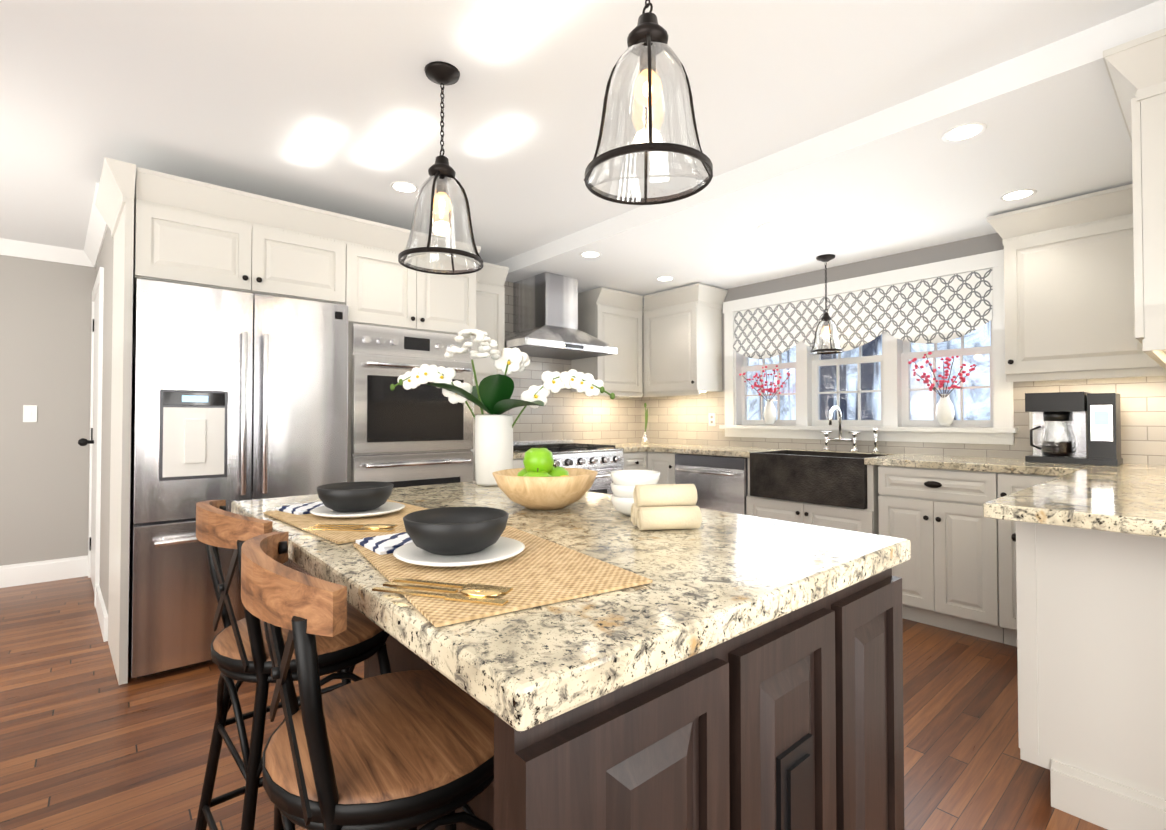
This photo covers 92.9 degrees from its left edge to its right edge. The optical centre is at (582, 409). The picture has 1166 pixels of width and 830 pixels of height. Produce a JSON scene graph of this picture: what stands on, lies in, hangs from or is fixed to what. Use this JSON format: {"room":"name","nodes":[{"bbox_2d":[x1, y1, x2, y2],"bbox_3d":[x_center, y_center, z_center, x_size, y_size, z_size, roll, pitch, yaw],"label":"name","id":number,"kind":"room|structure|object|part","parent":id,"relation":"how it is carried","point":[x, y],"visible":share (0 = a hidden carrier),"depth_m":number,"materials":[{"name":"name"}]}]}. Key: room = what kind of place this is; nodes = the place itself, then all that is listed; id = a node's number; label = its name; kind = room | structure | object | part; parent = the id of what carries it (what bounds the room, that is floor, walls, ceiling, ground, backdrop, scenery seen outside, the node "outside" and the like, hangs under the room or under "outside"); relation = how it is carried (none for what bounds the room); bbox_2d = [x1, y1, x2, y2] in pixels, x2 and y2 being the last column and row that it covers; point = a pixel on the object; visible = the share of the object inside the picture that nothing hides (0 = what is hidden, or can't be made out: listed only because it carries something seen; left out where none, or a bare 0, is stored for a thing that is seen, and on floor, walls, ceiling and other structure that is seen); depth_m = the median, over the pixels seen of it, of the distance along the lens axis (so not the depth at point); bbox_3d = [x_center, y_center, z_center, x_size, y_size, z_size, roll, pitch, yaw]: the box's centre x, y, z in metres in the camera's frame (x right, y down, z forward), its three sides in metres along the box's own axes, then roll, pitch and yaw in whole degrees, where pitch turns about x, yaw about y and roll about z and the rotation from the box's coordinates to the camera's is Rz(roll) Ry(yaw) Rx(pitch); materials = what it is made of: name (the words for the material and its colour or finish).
{"room":"kitchen","nodes":[
{"label":"kitchen","id":0,"kind":"room"},
{"bbox_2d":[0,255,95,565],"bbox_3d":[-4.591,0.018,3.420,2.780,2.400,0.120,1,-1,-41],"label":"wall","id":1,"kind":"structure","parent":0,"point":[45,334],"depth_m":3.97,"materials":[{"name":"grey paint"}]},
{"bbox_2d":[23,405,36,421],"bbox_3d":[-3.911,0.027,3.918,0.070,0.120,0.013,1,-1,-41],"label":"hall light switch","id":2,"kind":"object","parent":1,"relation":"attached to","point":[29,413],"visible":1,"depth_m":3.92,"materials":[{"name":"white plastic"}]},
{"bbox_2d":[0,555,87,587],"bbox_3d":[-4.628,1.141,3.280,2.565,0.150,0.016,1,-1,-41],"label":"baseboard","id":3,"kind":"structure","parent":1,"relation":"attached to","point":[11,575],"depth_m":3.94,"materials":[{"name":"white wood"}]},
{"bbox_2d":[0,238,93,266],"bbox_3d":[-4.610,-1.134,3.297,2.565,0.100,0.070,1,-1,-41],"label":"crown molding","id":4,"kind":"structure","parent":1,"relation":"attached to","point":[21,249],"depth_m":3.95,"materials":[{"name":"white wood"}]},
{"bbox_2d":[96,227,113,613],"bbox_3d":[-3.041,0.021,3.583,0.120,2.400,1.740,1,-1,-44],"label":"wall","id":5,"kind":"structure","parent":0,"point":[105,259],"depth_m":3.16,"materials":[{"name":"grey paint"}]},
{"bbox_2d":[78,267,103,606],"bbox_3d":[-3.360,0.169,3.760,0.093,2.110,0.960,1,-1,-44],"label":"door","id":6,"kind":"structure","parent":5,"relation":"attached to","point":[95,441],"depth_m":3.75,"materials":[{"name":"white wood"}]},
{"bbox_2d":[84,182,107,266],"bbox_3d":[-3.099,-1.130,3.526,0.070,0.100,1.690,1,-1,-44],"label":"crown molding","id":7,"kind":"object","parent":5,"relation":"attached to","point":[97,229],"visible":0.64,"depth_m":3.53,"materials":[{"name":"white wood"}]},
{"bbox_2d":[96,586,107,641],"bbox_3d":[-2.746,1.149,3.158,0.016,0.130,0.735,1,-1,-44],"label":"baseboard return","id":8,"kind":"object","parent":5,"relation":"attached to","point":[102,614],"visible":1,"depth_m":3.03,"materials":[{"name":"white wood"}]},
{"bbox_2d":[0,576,1107,829],"bbox_3d":[-0.802,1.226,2.046,6.990,0.060,7.120,1,-1,-41],"label":"floor","id":9,"kind":"structure","parent":0,"point":[88,740],"depth_m":2.04,"materials":[{"name":"brown wood"}]},
{"bbox_2d":[95,157,135,684],"bbox_3d":[-2.244,0.068,2.631,0.105,2.275,0.725,1,-1,-44],"label":"panel","id":10,"kind":"object","parent":9,"relation":"on","point":[114,203],"visible":1,"depth_m":2.47,"materials":[{"name":"grey paint"}]},
{"bbox_2d":[128,278,347,677],"bbox_3d":[-1.821,0.321,2.946,0.898,1.780,0.743,1,-1,-41],"label":"refrigerator","id":11,"kind":"object","parent":9,"relation":"on","point":[238,396],"visible":0.75,"depth_m":2.60,"materials":[{"name":"metal"}]},
{"bbox_2d":[195,500,416,829],"bbox_3d":[-0.690,0.702,1.372,0.446,0.970,0.451,1,-1,-44],"label":"stool","id":12,"kind":"object","parent":9,"relation":"on","point":[240,653],"visible":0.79,"depth_m":1.23,"materials":[{"name":"black metal"}]},
{"bbox_2d":[133,167,480,481],"bbox_3d":[-1.543,0.078,3.255,1.729,2.275,0.702,1,-1,-41],"label":"tall cabinet","id":13,"kind":"object","parent":9,"relation":"on","point":[187,231],"visible":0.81,"depth_m":2.90,"materials":[{"name":"grey paint"}]},
{"bbox_2d":[351,324,472,487],"bbox_3d":[-0.980,0.192,3.297,0.742,1.340,0.110,1,-1,-41],"label":"double wall oven","id":14,"kind":"object","parent":13,"relation":"in","point":[420,435],"visible":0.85,"depth_m":3.25,"materials":[{"name":"metal"}]},
{"bbox_2d":[241,532,493,829],"bbox_3d":[-0.318,0.695,0.934,0.446,0.970,0.451,1,-1,-37],"label":"stool","id":15,"kind":"object","parent":9,"relation":"on","point":[404,750],"visible":0.9,"depth_m":0.80,"materials":[{"name":"brown wood"}]},
{"bbox_2d":[364,635,435,829],"bbox_3d":[-0.325,0.747,1.737,0.539,0.888,0.549,1,-1,-41],"label":"base cabinet","id":16,"kind":"object","parent":9,"relation":"on","point":[401,656],"depth_m":1.55,"materials":[{"name":"brown wood"}]},
{"bbox_3d":[-0.490,0.750,1.917,0.524,0.888,0.061,1,-1,-41],"label":"kitchen island end panel","id":17,"kind":"part","parent":16,"relation":"part of","materials":[{"name":"brown wood"}]},
{"bbox_2d":[231,481,910,730],"bbox_3d":[-0.180,0.274,1.317,0.910,0.040,1.440,1,-1,-41],"label":"countertop","id":18,"kind":"structure","parent":16,"relation":"on","point":[718,577],"depth_m":0.75,"materials":[{"name":"stone"}]},
{"bbox_2d":[263,499,427,543],"bbox_3d":[-0.505,0.250,1.295,0.310,0.004,0.470,1,-1,-45],"label":"placemat","id":19,"kind":"object","parent":18,"relation":"on","point":[311,519],"visible":0.43,"depth_m":1.22,"materials":[{"name":"beige wicker"}]},
{"bbox_2d":[275,501,324,514],"bbox_3d":[-0.657,0.245,1.419,0.120,0.009,0.200,-1,-1,37],"label":"napkin","id":20,"kind":"object","parent":19,"relation":"on","point":[301,509],"visible":0.39,"depth_m":1.36,"materials":[{"name":"white fabric"}]},
{"bbox_2d":[302,524,397,531],"bbox_3d":[-0.474,0.241,1.147,0.190,0.008,0.063,0,-1,5],"label":"cutlery","id":21,"kind":"object","parent":19,"relation":"on","point":[357,527],"visible":0.98,"depth_m":1.13,"materials":[{"name":"gold metal"}]},
{"bbox_2d":[310,502,404,517],"bbox_3d":[-0.537,0.240,1.327,0.212,0.013,0.212,1,-1,-41],"label":"plate","id":22,"kind":"object","parent":19,"relation":"on","point":[385,508],"visible":0.71,"depth_m":1.29,"materials":[{"name":"white ceramic"}]},
{"bbox_2d":[316,481,393,511],"bbox_3d":[-0.550,0.211,1.340,0.174,0.057,0.174,1,-1,-41],"label":"bowl","id":23,"kind":"object","parent":22,"relation":"on","point":[355,496],"visible":1,"depth_m":1.28,"materials":[{"name":"black ceramic"}]},
{"bbox_2d":[353,526,651,626],"bbox_3d":[-0.160,0.243,0.893,0.310,0.004,0.470,1,-1,-33],"label":"placemat","id":24,"kind":"object","parent":18,"relation":"on","point":[537,571],"visible":0.79,"depth_m":0.79,"materials":[{"name":"beige wicker"}]},
{"bbox_2d":[356,532,412,554],"bbox_3d":[-0.300,0.238,1.031,0.200,0.009,0.120,1,-1,-41],"label":"napkin","id":25,"kind":"object","parent":24,"relation":"on","point":[385,544],"visible":0.29,"depth_m":0.98,"materials":[{"name":"white fabric"}]},
{"bbox_2d":[372,578,512,605],"bbox_3d":[-0.178,0.234,0.726,0.190,0.008,0.063,0,-1,17],"label":"cutlery","id":26,"kind":"object","parent":24,"relation":"on","point":[477,593],"visible":0.96,"depth_m":0.72,"materials":[{"name":"gold metal"}]},
{"bbox_2d":[393,536,524,566],"bbox_3d":[-0.202,0.234,0.916,0.212,0.013,0.212,1,-1,-41],"label":"plate","id":27,"kind":"object","parent":24,"relation":"on","point":[502,548],"visible":0.65,"depth_m":0.88,"materials":[{"name":"white ceramic"}]},
{"bbox_2d":[403,507,508,554],"bbox_3d":[-0.212,0.204,0.931,0.174,0.057,0.174,1,-1,-41],"label":"bowl","id":28,"kind":"object","parent":27,"relation":"on","point":[454,530],"visible":1,"depth_m":0.88,"materials":[{"name":"black ceramic"}]},
{"bbox_2d":[390,329,614,485],"bbox_3d":[-0.287,-0.011,1.940,0.574,0.547,0.564,1,-1,-41],"label":"orchid arrangement","id":29,"kind":"object","parent":18,"relation":"on","point":[491,395],"visible":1,"depth_m":1.93,"materials":[{"name":"white plant"}]},
{"bbox_2d":[492,445,597,509],"bbox_3d":[-0.099,0.173,1.455,0.276,0.162,0.276,1,-1,-41],"label":"fruit bowl","id":30,"kind":"object","parent":18,"relation":"on","point":[539,481],"visible":1,"depth_m":1.38,"materials":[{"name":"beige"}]},
{"bbox_2d":[611,470,659,515],"bbox_3d":[0.127,0.202,1.346,0.120,0.102,0.120,1,-1,-41],"label":"bowls","id":31,"kind":"object","parent":18,"relation":"on","point":[624,483],"visible":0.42,"depth_m":1.30,"materials":[{"name":"white ceramic"}]},
{"bbox_2d":[631,484,701,529],"bbox_3d":[0.175,0.204,1.183,0.130,0.091,0.097,0,-1,-9],"label":"rolled towels","id":32,"kind":"object","parent":18,"relation":"on","point":[662,506],"visible":1,"depth_m":1.15,"materials":[{"name":"beige fabric"}]},
{"bbox_2d":[436,780,493,829],"bbox_3d":[-0.042,0.741,1.410,0.539,0.888,0.542,1,-1,-41],"label":"base cabinet","id":33,"kind":"object","parent":9,"relation":"on","point":[482,805],"depth_m":1.20,"materials":[{"name":"brown wood"}]},
{"bbox_2d":[494,567,904,829],"bbox_3d":[0.265,0.731,0.779,0.868,0.888,0.064,1,-1,-41],"label":"island end panel","id":34,"kind":"object","parent":33,"relation":"attached to","point":[792,720],"visible":0.98,"depth_m":0.71,"materials":[{"name":"brown wood"}]},
{"bbox_2d":[474,458,524,480],"bbox_3d":[-0.733,0.783,3.945,0.406,0.888,0.661,1,-1,-41],"label":"base cabinet","id":35,"kind":"object","parent":9,"relation":"on","point":[518,463],"visible":0.02,"depth_m":3.80,"materials":[{"name":"grey paint"}]},
{"bbox_2d":[474,449,524,460],"bbox_3d":[-0.746,0.318,3.968,0.407,0.040,0.658,1,-1,-41],"label":"countertop","id":36,"kind":"structure","parent":35,"relation":"on","point":[518,455],"depth_m":3.80,"materials":[{"name":"stone"}]},
{"bbox_2d":[513,439,623,494],"bbox_3d":[-0.217,0.744,4.366,0.912,0.980,0.735,1,-1,-41],"label":"range","id":37,"kind":"object","parent":9,"relation":"on","point":[604,461],"visible":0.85,"depth_m":4.28,"materials":[{"name":"metal"}]},
{"bbox_2d":[620,452,647,469],"bbox_3d":[0.237,0.797,4.782,0.304,0.888,0.661,1,-1,-41],"label":"base cabinet","id":38,"kind":"object","parent":9,"relation":"on","point":[635,460],"visible":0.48,"depth_m":4.56,"materials":[{"name":"grey paint"}]},
{"bbox_2d":[646,451,679,483],"bbox_3d":[0.648,0.800,4.968,0.659,0.888,0.951,1,-1,-41],"label":"base cabinet","id":39,"kind":"object","parent":9,"relation":"on","point":[662,463],"visible":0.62,"depth_m":4.51,"materials":[{"name":"grey paint"}]},
{"bbox_2d":[600,442,693,452],"bbox_3d":[0.455,0.335,5.004,0.917,0.040,0.658,1,-1,-41],"label":"countertop","id":40,"kind":"structure","parent":39,"relation":"on","point":[633,447],"depth_m":4.86,"materials":[{"name":"stone"}]},
{"bbox_2d":[641,403,648,443],"bbox_3d":[0.579,0.124,5.157,0.072,0.384,0.072,1,-1,-41],"label":"bud vase","id":41,"kind":"object","parent":40,"relation":"on","point":[645,439],"visible":1,"depth_m":5.15,"materials":[{"name":"white ceramic"}]},
{"bbox_2d":[675,454,747,514],"bbox_3d":[1.156,0.791,4.349,0.698,0.885,0.636,1,-1,-41],"label":"dishwasher","id":42,"kind":"object","parent":9,"relation":"on","point":[720,483],"visible":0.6,"depth_m":4.10,"materials":[{"name":"metal"}]},
{"bbox_2d":[746,458,879,534],"bbox_3d":[1.660,0.781,3.795,0.659,0.888,0.852,1,-1,-41],"label":"base cabinet","id":43,"kind":"object","parent":9,"relation":"on","point":[854,519],"visible":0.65,"depth_m":3.49,"materials":[{"name":"grey paint"}]},
{"bbox_2d":[647,445,1091,475],"bbox_3d":[1.663,0.315,3.812,0.640,0.040,2.721,1,-1,-41],"label":"countertop","id":44,"kind":"structure","parent":43,"relation":"on","point":[995,464],"depth_m":3.17,"materials":[{"name":"stone"}]},
{"bbox_2d":[750,450,886,508],"bbox_3d":[1.607,0.449,3.754,0.523,0.301,0.772,1,-1,-41],"label":"farmhouse sink","id":45,"kind":"object","parent":44,"relation":"in","point":[830,478],"visible":0.92,"depth_m":3.56,"materials":[{"name":"black metal"}]},
{"bbox_2d":[821,406,878,452],"bbox_3d":[1.830,0.133,3.871,0.190,0.324,0.402,1,-1,-41],"label":"bridge faucet","id":46,"kind":"object","parent":44,"relation":"on","point":[840,438],"visible":1,"depth_m":3.90,"materials":[{"name":"silver metal"}]},
{"bbox_2d":[1025,392,1122,465],"bbox_3d":[2.591,0.094,2.931,0.220,0.370,0.360,1,-1,-41],"label":"coffee maker","id":47,"kind":"object","parent":44,"relation":"on","point":[1076,428],"visible":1,"depth_m":2.90,"materials":[{"name":"black plastic"}]},
{"bbox_2d":[878,465,1003,642],"bbox_3d":[2.148,0.771,3.230,0.659,0.888,0.572,1,-1,-41],"label":"base cabinet","id":48,"kind":"object","parent":9,"relation":"on","point":[947,572],"visible":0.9,"depth_m":3.00,"materials":[{"name":"grey paint"}]},
{"bbox_2d":[998,473,1060,646],"bbox_3d":[2.652,0.762,2.644,0.659,0.888,0.966,1,-1,-41],"label":"base cabinet","id":49,"kind":"object","parent":9,"relation":"on","point":[1009,483],"visible":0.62,"depth_m":2.79,"materials":[{"name":"grey paint"}]},
{"bbox_2d":[1011,521,1165,829],"bbox_3d":[1.759,0.745,1.658,0.504,0.888,0.636,1,-1,-41],"label":"base cabinet","id":50,"kind":"object","parent":9,"relation":"on","point":[1091,631],"visible":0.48,"depth_m":1.59,"materials":[{"name":"grey paint"}]},
{"bbox_2d":[983,463,1165,537],"bbox_3d":[2.161,0.285,2.016,2.237,0.040,0.644,1,-1,-41],"label":"countertop","id":51,"kind":"structure","parent":50,"relation":"on","point":[1128,498],"depth_m":1.56,"materials":[{"name":"stone"}]},
{"bbox_2d":[0,0,1165,306],"bbox_3d":[-0.802,-1.199,2.086,6.990,0.210,7.120,1,-1,-41],"label":"ceiling","id":52,"kind":"structure","parent":0,"point":[824,126],"depth_m":2.22,"materials":[{"name":"white paint"}]},
{"bbox_2d":[390,181,418,192],"bbox_3d":[-0.954,-1.187,2.959,0.150,0.004,0.150,1,-1,-41],"label":"recessed light","id":53,"kind":"object","parent":52,"relation":"in","point":[402,186],"visible":1,"depth_m":2.96,"materials":[{"name":"white"}]},
{"bbox_2d":[398,61,482,274],"bbox_3d":[-0.502,-0.860,1.970,0.292,0.687,0.292,1,-1,-41],"label":"pendant light","id":54,"kind":"object","parent":52,"relation":"hanging from","point":[441,172],"visible":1,"depth_m":1.95,"materials":[{"name":"clear glass"}]},
{"bbox_2d":[580,251,600,257],"bbox_3d":[0.051,-1.063,3.797,0.150,0.004,0.150,1,-1,-41],"label":"recessed light","id":55,"kind":"object","parent":52,"relation":"in","point":[590,254],"visible":1,"depth_m":3.79,"materials":[{"name":"white"}]},
{"bbox_2d":[584,0,712,204],"bbox_3d":[0.150,-0.872,1.282,0.292,0.687,0.292,1,-1,-41],"label":"pendant light","id":56,"kind":"object","parent":52,"relation":"hanging from","point":[647,40],"visible":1,"depth_m":1.25,"materials":[{"name":"clear glass"}]},
{"bbox_2d":[656,276,673,280],"bbox_3d":[0.660,-1.052,4.454,0.150,0.004,0.150,1,-1,-41],"label":"recessed light","id":57,"kind":"object","parent":52,"relation":"in","point":[665,278],"visible":1,"depth_m":4.44,"materials":[{"name":"white"}]},
{"bbox_2d":[810,254,842,354],"bbox_3d":[1.686,-0.729,3.841,0.210,0.667,0.210,1,-1,-41],"label":"light","id":58,"kind":"object","parent":52,"relation":"hanging from","point":[826,328],"visible":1,"depth_m":3.82,"materials":[{"name":"clear glass"}]},
{"bbox_2d":[941,122,986,141],"bbox_3d":[1.499,-1.090,2.181,0.150,0.004,0.150,1,-1,-41],"label":"recessed light","id":59,"kind":"object","parent":52,"relation":"in","point":[965,132],"visible":1,"depth_m":2.18,"materials":[{"name":"white"}]},
{"bbox_2d":[999,189,1036,200],"bbox_3d":[2.189,-1.080,2.789,0.150,0.004,0.150,1,-1,-41],"label":"recessed light","id":60,"kind":"object","parent":52,"relation":"in","point":[1018,194],"visible":1,"depth_m":2.79,"materials":[{"name":"white"}]},
{"bbox_2d":[643,233,1003,427],"bbox_3d":[2.339,0.022,3.653,0.160,2.400,5.420,1,-1,-41],"label":"wall","id":61,"kind":"structure","parent":0,"point":[963,248],"depth_m":3.90,"materials":[{"name":"grey paint"}]},
{"bbox_2d":[642,283,727,396],"bbox_3d":[0.768,-0.575,5.047,0.404,0.910,1.023,1,-1,-41],"label":"upper cabinet","id":62,"kind":"object","parent":61,"relation":"attached to","point":[682,338],"visible":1,"depth_m":4.77,"materials":[{"name":"grey paint"}]},
{"bbox_2d":[719,249,1017,444],"bbox_3d":[1.925,-0.363,4.075,0.215,1.165,2.050,1,-1,-41],"label":"triple window","id":63,"kind":"structure","parent":61,"relation":"in","point":[893,360],"depth_m":3.84,"materials":[{"name":"white wood"}]},
{"bbox_2d":[739,365,789,423],"bbox_3d":[1.489,-0.119,4.491,0.110,0.468,0.461,1,-1,-41],"label":"vase","id":64,"kind":"object","parent":63,"relation":"on","point":[770,414],"visible":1,"depth_m":4.44,"materials":[{"name":"white ceramic"}]},
{"bbox_2d":[733,269,992,358],"bbox_3d":[1.872,-0.632,4.033,0.054,0.430,1.822,1,-1,-41],"label":"window valance","id":65,"kind":"object","parent":63,"relation":"attached to","point":[939,309],"visible":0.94,"depth_m":3.84,"materials":[{"name":"fabric"}]},
{"bbox_2d":[908,352,976,424],"bbox_3d":[2.306,-0.139,3.545,0.110,0.475,0.380,1,-1,-41],"label":"vase","id":66,"kind":"object","parent":63,"relation":"on","point":[945,412],"visible":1,"depth_m":3.51,"materials":[{"name":"white ceramic"}]},
{"bbox_2d":[641,376,1165,464],"bbox_3d":[1.907,0.084,4.032,0.007,0.530,4.048,1,-1,-41],"label":"wall tile","id":67,"kind":"structure","parent":61,"relation":"attached to","point":[682,419],"depth_m":3.38,"materials":[{"name":"beige tile"}]},
{"bbox_2d":[708,413,715,425],"bbox_3d":[1.142,0.086,4.904,0.010,0.115,0.070,1,-1,-41],"label":"outlet","id":68,"kind":"object","parent":67,"relation":"attached to","point":[712,418],"depth_m":4.90,"materials":[{"name":"white plastic"}]},
{"bbox_2d":[1029,412,1032,429],"bbox_3d":[2.618,0.057,3.193,0.010,0.115,0.070,1,-1,-41],"label":"outlet","id":69,"kind":"object","parent":67,"relation":"attached to","point":[1030,413],"depth_m":3.21,"materials":[{"name":"white plastic"}]},
{"bbox_2d":[986,184,1165,381],"bbox_3d":[2.722,-0.612,2.782,0.404,0.910,1.053,1,-1,-41],"label":"upper cabinet","id":70,"kind":"object","parent":61,"relation":"attached to","point":[1069,301],"visible":0.9,"depth_m":2.82,"materials":[{"name":"grey paint"}]},
{"bbox_3d":[-0.929,0.034,4.334,3.900,2.400,0.120,1,-1,-41],"label":"wall","id":71,"kind":"structure","parent":0,"visible":0},
{"bbox_2d":[475,262,508,385],"bbox_3d":[-0.829,-0.591,4.079,0.406,0.910,0.404,1,-1,-41],"label":"upper cabinet","id":72,"kind":"object","parent":71,"relation":"attached to","point":[490,300],"visible":0.4,"depth_m":4.02,"materials":[{"name":"grey paint"}]},
{"bbox_2d":[474,281,641,448],"bbox_3d":[-0.264,-0.342,4.835,2.252,1.408,0.007,1,-1,-41],"label":"wall tile","id":73,"kind":"structure","parent":71,"relation":"attached to","point":[567,414],"depth_m":4.92,"materials":[{"name":"beige tile"}]},
{"bbox_2d":[505,272,616,359],"bbox_3d":[-0.260,-0.751,4.441,0.912,0.600,0.602,1,-1,-41],"label":"hood chimney","id":74,"kind":"object","parent":71,"relation":"attached to","point":[545,314],"visible":0.9,"depth_m":4.32,"materials":[{"name":"metal"}]},
{"bbox_2d":[571,287,642,397],"bbox_3d":[0.247,-0.575,5.007,0.582,0.910,0.404,1,-1,-41],"label":"upper cabinet","id":75,"kind":"object","parent":71,"relation":"attached to","point":[612,317],"visible":0.81,"depth_m":4.86,"materials":[{"name":"grey paint"}]},
{"bbox_3d":[1.051,-0.042,-0.204,6.830,2.400,1.260,1,-1,-41],"label":"wall","id":76,"kind":"structure","parent":0,"visible":0},
{"bbox_2d":[1123,40,1165,355],"bbox_3d":[1.981,-0.638,1.698,0.509,0.855,0.380,1,-1,-41],"label":"upper cabinet","id":77,"kind":"object","parent":76,"relation":"attached to","point":[1136,69],"depth_m":1.65,"materials":[{"name":"grey paint"}]},
{"bbox_2d":[1149,352,1165,363],"bbox_3d":[2.302,-0.633,1.976,0.566,0.855,0.380,1,-1,-41],"label":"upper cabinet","id":78,"kind":"object","parent":76,"relation":"attached to","point":[1160,357],"depth_m":1.92,"materials":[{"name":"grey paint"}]},
{"label":"outside","id":79,"kind":"structure","parent":0,"visible":0},
{"bbox_2d":[747,321,990,419],"bbox_3d":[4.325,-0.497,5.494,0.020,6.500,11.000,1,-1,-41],"label":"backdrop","id":80,"kind":"structure","parent":79,"point":[791,413],"depth_m":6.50,"materials":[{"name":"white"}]}
]}

